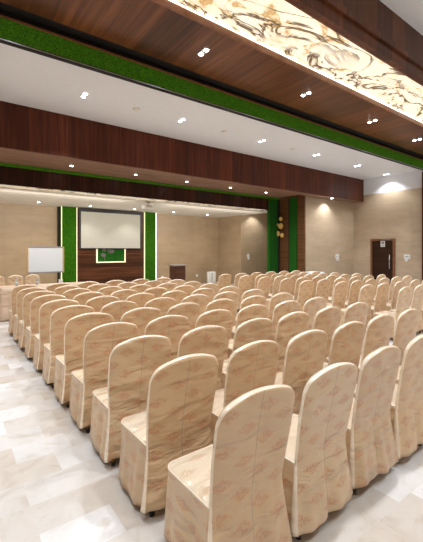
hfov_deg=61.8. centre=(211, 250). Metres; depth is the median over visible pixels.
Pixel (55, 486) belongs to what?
floor
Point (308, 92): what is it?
recessed light
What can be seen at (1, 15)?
trim
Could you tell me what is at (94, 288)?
banquet chair
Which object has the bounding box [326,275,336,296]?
banquet chair
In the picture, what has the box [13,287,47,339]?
banquet chair
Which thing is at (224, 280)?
banquet chair
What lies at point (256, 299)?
banquet chair
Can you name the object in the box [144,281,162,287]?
banquet chair
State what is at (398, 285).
banquet chair
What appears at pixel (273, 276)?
banquet chair
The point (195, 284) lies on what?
banquet chair
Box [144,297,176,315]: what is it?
banquet chair
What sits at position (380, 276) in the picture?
banquet chair
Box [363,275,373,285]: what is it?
banquet chair
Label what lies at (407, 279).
banquet chair
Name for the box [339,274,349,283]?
banquet chair
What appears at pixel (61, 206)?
led strip
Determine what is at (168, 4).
trim
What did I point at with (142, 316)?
banquet chair
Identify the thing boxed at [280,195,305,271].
wall
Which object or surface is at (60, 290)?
banquet chair
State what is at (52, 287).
banquet chair
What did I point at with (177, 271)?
lectern
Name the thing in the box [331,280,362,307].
banquet chair
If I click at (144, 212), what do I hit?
led strip
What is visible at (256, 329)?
banquet chair
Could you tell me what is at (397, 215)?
wall
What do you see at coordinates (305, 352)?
banquet chair
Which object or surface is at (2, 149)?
beam underside
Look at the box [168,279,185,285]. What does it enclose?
banquet chair
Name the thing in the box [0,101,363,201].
beam
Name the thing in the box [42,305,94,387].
banquet chair
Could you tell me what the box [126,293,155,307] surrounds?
banquet chair
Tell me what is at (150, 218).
trim
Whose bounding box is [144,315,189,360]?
banquet chair
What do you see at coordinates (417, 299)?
banquet chair
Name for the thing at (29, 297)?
banquet chair
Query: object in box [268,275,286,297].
banquet chair
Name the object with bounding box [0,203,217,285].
wall
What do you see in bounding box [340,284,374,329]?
banquet chair
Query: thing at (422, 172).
trim
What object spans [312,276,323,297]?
banquet chair
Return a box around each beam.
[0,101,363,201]
[287,0,422,84]
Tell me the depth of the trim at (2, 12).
6.72 m
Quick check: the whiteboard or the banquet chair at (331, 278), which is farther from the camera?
the whiteboard
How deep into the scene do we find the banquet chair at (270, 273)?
11.07 m
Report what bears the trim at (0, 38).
attached to the trim at (9, 30)
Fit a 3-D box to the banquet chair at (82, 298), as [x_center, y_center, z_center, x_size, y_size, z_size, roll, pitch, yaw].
[-2.104,1.156,5.865,0.580,0.988,0.603,0,0,-37]
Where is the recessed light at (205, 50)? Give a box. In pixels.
[197,47,210,55]
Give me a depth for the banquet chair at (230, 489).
1.75 m
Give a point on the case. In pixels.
(211, 275)
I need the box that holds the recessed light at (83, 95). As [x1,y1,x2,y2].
[80,92,88,97]
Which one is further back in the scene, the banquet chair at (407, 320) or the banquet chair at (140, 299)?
the banquet chair at (140, 299)
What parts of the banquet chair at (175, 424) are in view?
seat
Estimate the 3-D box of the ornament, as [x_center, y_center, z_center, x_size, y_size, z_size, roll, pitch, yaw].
[2.940,-0.988,15.115,0.135,0.885,0.450,0,0,-37]
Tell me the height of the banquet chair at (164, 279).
0.988 m
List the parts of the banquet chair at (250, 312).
seat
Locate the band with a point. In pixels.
(1, 185)
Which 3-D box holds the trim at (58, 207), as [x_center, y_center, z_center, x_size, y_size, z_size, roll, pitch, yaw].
[-5.924,-0.020,13.697,0.070,3.340,0.150,0,0,-37]
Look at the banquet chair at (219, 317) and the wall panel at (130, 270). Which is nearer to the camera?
the banquet chair at (219, 317)
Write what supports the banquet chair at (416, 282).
on the floor
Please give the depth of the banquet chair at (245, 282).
9.44 m
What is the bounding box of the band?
[0,184,266,210]
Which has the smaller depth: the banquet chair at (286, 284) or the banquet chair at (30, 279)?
the banquet chair at (286, 284)
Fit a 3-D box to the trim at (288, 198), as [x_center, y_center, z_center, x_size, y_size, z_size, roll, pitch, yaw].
[3.038,-0.260,15.038,0.070,3.820,0.740,0,0,-37]
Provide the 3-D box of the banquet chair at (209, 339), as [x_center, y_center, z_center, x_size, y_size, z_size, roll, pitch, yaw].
[-0.207,1.156,3.324,0.590,0.988,0.609,0,0,-37]
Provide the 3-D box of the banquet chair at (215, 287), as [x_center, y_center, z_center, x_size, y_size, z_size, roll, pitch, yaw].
[-0.192,1.156,7.306,0.587,0.988,0.606,0,0,-36]
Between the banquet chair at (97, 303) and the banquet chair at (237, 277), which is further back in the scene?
the banquet chair at (237, 277)
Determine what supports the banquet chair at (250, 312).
on the floor
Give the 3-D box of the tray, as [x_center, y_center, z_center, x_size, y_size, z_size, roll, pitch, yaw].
[-5.193,0.690,11.081,1.000,0.040,0.080,0,0,-37]
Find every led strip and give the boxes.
[61,206,61,278]
[144,212,144,278]
[170,0,422,122]
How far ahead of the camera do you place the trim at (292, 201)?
14.59 m
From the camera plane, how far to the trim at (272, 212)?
15.02 m
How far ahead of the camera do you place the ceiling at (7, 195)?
12.75 m
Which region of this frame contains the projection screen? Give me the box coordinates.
[78,208,142,248]
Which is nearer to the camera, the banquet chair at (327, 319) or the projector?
the banquet chair at (327, 319)
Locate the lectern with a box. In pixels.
[168,264,186,280]
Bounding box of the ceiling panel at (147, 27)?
[0,0,422,154]
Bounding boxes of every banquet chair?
[0,276,4,285]
[8,275,22,285]
[8,284,39,332]
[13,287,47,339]
[18,291,56,347]
[25,274,39,284]
[25,294,66,360]
[33,299,79,371]
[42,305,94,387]
[46,283,70,291]
[54,285,79,294]
[54,312,113,407]
[62,288,91,299]
[69,322,138,432]
[73,292,104,304]
[77,281,99,288]
[85,296,119,311]
[87,284,109,291]
[90,335,170,466]
[98,286,122,295]
[100,301,137,321]
[105,280,124,285]
[110,289,137,300]
[117,282,137,288]
[118,353,218,516]
[120,307,161,336]
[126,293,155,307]
[129,284,151,292]
[132,279,149,284]
[143,287,167,297]
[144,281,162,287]
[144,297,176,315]
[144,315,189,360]
[154,277,170,282]
[157,283,177,291]
[161,290,186,303]
[164,384,294,541]
[167,302,200,330]
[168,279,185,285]
[173,285,194,295]
[177,325,226,390]
[181,294,209,313]
[183,281,201,289]
[191,288,214,302]
[195,309,232,359]
[199,283,218,295]
[205,299,235,338]
[210,340,279,443]
[213,291,238,325]
[218,274,231,289]
[218,286,239,315]
[221,318,272,388]
[227,304,268,358]
[231,295,266,338]
[234,273,246,286]
[235,289,263,325]
[237,275,251,311]
[251,272,261,288]
[254,274,268,288]
[257,276,270,298]
[266,271,275,277]
[266,278,292,308]
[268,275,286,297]
[268,292,292,320]
[269,273,281,293]
[272,300,299,340]
[274,329,327,414]
[275,311,309,372]
[279,271,288,275]
[282,362,357,539]
[285,272,295,277]
[290,275,301,295]
[293,277,308,300]
[297,280,313,311]
[298,272,308,276]
[303,297,326,329]
[304,274,314,280]
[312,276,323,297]
[312,306,341,362]
[315,279,330,302]
[317,273,326,278]
[322,321,364,383]
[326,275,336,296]
[326,314,393,374]
[327,281,347,308]
[328,277,345,302]
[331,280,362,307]
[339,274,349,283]
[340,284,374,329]
[343,302,367,346]
[346,276,359,299]
[346,279,376,304]
[346,345,400,494]
[351,273,360,279]
[354,334,422,462]
[361,309,419,365]
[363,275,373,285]
[371,282,389,317]
[373,281,405,310]
[373,286,412,337]
[374,274,385,295]
[374,276,400,302]
[374,277,389,302]
[388,275,411,294]
[389,279,419,304]
[389,284,422,332]
[396,366,400,383]
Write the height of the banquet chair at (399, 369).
0.988 m
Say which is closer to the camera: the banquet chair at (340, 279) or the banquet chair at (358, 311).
the banquet chair at (358, 311)
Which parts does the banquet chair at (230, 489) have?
seat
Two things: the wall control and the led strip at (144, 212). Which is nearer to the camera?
the wall control
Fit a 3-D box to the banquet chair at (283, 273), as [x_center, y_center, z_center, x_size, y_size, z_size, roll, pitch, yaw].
[2.187,1.156,11.663,0.580,0.988,0.603,0,0,-38]
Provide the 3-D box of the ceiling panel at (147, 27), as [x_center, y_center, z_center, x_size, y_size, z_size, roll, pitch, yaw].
[2.006,-3.450,7.689,17.600,0.100,1.260,0,0,-37]
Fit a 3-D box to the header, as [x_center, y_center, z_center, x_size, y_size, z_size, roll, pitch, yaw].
[-2.883,-1.945,11.286,14.050,0.470,0.450,0,0,-37]
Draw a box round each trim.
[0,2,422,157]
[0,10,422,170]
[0,14,422,160]
[0,17,422,167]
[0,38,421,168]
[0,152,295,197]
[0,162,279,199]
[57,206,59,282]
[60,206,76,282]
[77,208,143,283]
[145,212,155,280]
[150,0,422,126]
[267,199,277,272]
[278,198,288,272]
[289,197,296,272]
[322,0,422,68]
[364,170,422,194]
[422,172,422,279]
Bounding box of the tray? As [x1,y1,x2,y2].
[28,271,62,273]
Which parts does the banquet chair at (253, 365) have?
seat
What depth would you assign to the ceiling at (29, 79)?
8.30 m
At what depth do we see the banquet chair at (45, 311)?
4.71 m
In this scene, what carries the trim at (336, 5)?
attached to the ceiling beam at (377, 14)
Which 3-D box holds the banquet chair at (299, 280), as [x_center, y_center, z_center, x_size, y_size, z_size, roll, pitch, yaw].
[2.131,1.156,9.028,0.580,0.988,0.603,0,0,-38]
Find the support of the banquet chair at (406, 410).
on the floor
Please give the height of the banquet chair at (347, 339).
0.988 m
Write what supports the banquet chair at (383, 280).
on the floor
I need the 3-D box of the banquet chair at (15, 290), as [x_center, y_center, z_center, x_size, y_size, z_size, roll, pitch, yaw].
[-3.730,1.156,7.051,0.580,0.988,0.603,0,0,-36]
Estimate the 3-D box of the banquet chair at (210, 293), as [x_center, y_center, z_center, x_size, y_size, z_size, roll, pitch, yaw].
[-0.288,1.156,6.437,0.590,0.988,0.609,0,0,-36]
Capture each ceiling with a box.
[0,43,418,179]
[0,187,266,217]
[380,0,422,34]
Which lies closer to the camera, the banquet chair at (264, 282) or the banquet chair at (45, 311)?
the banquet chair at (45, 311)
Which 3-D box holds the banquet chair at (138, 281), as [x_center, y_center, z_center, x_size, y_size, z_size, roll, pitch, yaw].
[-1.797,1.156,8.463,0.590,0.988,0.609,0,0,-36]
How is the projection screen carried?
attached to the wall at (192, 241)
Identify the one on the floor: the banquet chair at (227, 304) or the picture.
the banquet chair at (227, 304)
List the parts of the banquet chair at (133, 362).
seat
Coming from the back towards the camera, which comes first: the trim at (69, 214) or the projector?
the trim at (69, 214)
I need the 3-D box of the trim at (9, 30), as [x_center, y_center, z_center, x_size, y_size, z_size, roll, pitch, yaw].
[1.454,-3.195,8.431,17.600,0.290,0.070,0,0,-37]
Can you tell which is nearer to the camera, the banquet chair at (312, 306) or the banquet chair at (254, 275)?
the banquet chair at (312, 306)
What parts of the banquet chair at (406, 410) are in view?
seat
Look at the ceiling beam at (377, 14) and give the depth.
6.02 m
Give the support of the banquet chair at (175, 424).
on the floor
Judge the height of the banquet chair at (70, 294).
0.988 m
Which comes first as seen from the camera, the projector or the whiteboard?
the whiteboard
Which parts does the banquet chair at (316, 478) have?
seat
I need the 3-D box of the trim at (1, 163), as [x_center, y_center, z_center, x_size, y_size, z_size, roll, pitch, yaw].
[-2.722,-2.215,11.069,14.050,0.070,0.090,0,0,-37]
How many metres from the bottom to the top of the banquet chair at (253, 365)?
0.988 m
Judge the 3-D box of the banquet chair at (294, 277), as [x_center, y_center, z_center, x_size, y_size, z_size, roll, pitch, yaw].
[2.152,1.156,9.869,0.587,0.988,0.606,0,0,-39]
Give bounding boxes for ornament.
[277,217,283,236]
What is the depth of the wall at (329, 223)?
15.22 m
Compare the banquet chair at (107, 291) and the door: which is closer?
the banquet chair at (107, 291)
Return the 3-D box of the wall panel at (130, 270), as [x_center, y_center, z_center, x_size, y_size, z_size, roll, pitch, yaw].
[-4.234,-0.020,14.893,2.890,3.340,0.250,0,0,-37]
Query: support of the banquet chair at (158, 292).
on the floor
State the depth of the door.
15.18 m
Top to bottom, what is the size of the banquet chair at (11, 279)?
0.988 m
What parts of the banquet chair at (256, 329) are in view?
seat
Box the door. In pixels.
[370,239,394,283]
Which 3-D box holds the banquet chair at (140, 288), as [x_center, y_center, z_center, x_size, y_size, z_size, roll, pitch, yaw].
[-1.532,1.156,7.097,0.580,0.988,0.603,0,0,-37]
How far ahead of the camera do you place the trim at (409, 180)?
14.81 m
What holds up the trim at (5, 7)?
attached to the ceiling panel at (147, 27)
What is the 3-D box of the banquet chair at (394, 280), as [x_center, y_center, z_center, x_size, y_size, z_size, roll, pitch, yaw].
[4.539,1.156,9.175,0.580,0.988,0.603,0,0,-38]
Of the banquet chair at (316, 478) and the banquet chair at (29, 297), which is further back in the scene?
the banquet chair at (29, 297)
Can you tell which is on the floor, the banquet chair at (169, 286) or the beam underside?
the banquet chair at (169, 286)
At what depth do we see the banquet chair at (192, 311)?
4.51 m
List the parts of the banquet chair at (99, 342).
seat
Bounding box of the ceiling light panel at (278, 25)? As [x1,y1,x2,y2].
[173,0,422,121]
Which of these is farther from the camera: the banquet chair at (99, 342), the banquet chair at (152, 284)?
the banquet chair at (152, 284)
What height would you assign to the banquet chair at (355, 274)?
0.988 m
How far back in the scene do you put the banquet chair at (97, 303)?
5.11 m
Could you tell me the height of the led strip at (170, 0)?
0.013 m
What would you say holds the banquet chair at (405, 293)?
on the floor
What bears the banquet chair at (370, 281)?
on the floor
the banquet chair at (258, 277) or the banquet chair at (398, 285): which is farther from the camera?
the banquet chair at (258, 277)
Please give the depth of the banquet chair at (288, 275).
10.49 m
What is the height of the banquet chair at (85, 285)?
0.988 m
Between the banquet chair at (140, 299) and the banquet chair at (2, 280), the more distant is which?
the banquet chair at (2, 280)
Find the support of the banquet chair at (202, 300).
on the floor
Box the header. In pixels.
[0,166,267,209]
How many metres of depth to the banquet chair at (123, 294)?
5.99 m
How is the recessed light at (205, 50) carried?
attached to the ceiling panel at (147, 27)
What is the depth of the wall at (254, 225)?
17.59 m
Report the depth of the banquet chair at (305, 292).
7.86 m
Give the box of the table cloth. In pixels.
[0,282,81,320]
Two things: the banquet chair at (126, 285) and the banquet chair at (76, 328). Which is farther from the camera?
the banquet chair at (126, 285)
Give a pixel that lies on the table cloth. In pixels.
(5, 291)
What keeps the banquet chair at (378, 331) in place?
on the floor
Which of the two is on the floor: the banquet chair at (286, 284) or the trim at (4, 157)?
the banquet chair at (286, 284)
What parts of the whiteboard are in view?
rail, panel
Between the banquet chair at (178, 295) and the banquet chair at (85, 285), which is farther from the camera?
the banquet chair at (85, 285)
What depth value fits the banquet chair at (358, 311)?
4.50 m
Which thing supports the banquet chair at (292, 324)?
on the floor
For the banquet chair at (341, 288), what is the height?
0.988 m
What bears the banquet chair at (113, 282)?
on the floor
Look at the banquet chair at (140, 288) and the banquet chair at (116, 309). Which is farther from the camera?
the banquet chair at (140, 288)
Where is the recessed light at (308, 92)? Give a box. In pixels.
[300,91,312,96]
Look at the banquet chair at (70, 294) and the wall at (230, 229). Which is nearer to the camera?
the banquet chair at (70, 294)
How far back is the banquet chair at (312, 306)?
5.00 m
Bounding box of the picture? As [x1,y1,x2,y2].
[96,249,125,262]
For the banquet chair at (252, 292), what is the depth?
6.01 m
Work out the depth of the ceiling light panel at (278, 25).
6.04 m
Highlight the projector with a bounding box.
[141,202,155,208]
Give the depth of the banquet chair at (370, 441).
2.42 m
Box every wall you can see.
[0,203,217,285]
[218,215,242,283]
[243,213,266,275]
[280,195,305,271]
[306,196,352,279]
[353,188,421,284]
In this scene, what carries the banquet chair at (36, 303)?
on the floor
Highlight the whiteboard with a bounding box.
[27,246,63,278]
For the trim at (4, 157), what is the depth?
10.48 m
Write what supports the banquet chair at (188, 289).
on the floor
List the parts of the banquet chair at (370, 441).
seat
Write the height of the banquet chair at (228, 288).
0.988 m
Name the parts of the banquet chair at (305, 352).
seat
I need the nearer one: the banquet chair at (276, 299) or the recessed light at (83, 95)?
the banquet chair at (276, 299)
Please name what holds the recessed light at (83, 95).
in the ceiling at (29, 79)
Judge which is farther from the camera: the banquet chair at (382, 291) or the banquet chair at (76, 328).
the banquet chair at (382, 291)
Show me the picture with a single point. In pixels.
(102, 255)
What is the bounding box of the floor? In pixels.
[0,282,422,541]
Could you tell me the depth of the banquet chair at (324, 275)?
10.37 m
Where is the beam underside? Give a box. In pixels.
[0,147,361,202]
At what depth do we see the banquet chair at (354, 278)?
8.93 m
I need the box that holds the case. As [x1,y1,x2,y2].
[207,269,215,282]
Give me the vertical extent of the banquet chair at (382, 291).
0.988 m
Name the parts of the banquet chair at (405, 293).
seat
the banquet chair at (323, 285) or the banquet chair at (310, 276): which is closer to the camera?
the banquet chair at (323, 285)
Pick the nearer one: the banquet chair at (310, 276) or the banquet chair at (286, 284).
the banquet chair at (286, 284)
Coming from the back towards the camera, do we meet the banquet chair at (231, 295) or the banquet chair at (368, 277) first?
the banquet chair at (368, 277)
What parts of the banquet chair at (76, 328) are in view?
seat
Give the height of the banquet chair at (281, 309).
0.988 m
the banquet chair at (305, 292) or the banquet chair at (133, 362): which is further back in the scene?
the banquet chair at (305, 292)
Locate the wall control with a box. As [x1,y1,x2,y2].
[404,254,409,261]
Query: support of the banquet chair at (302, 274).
on the floor
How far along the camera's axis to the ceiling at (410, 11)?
6.32 m

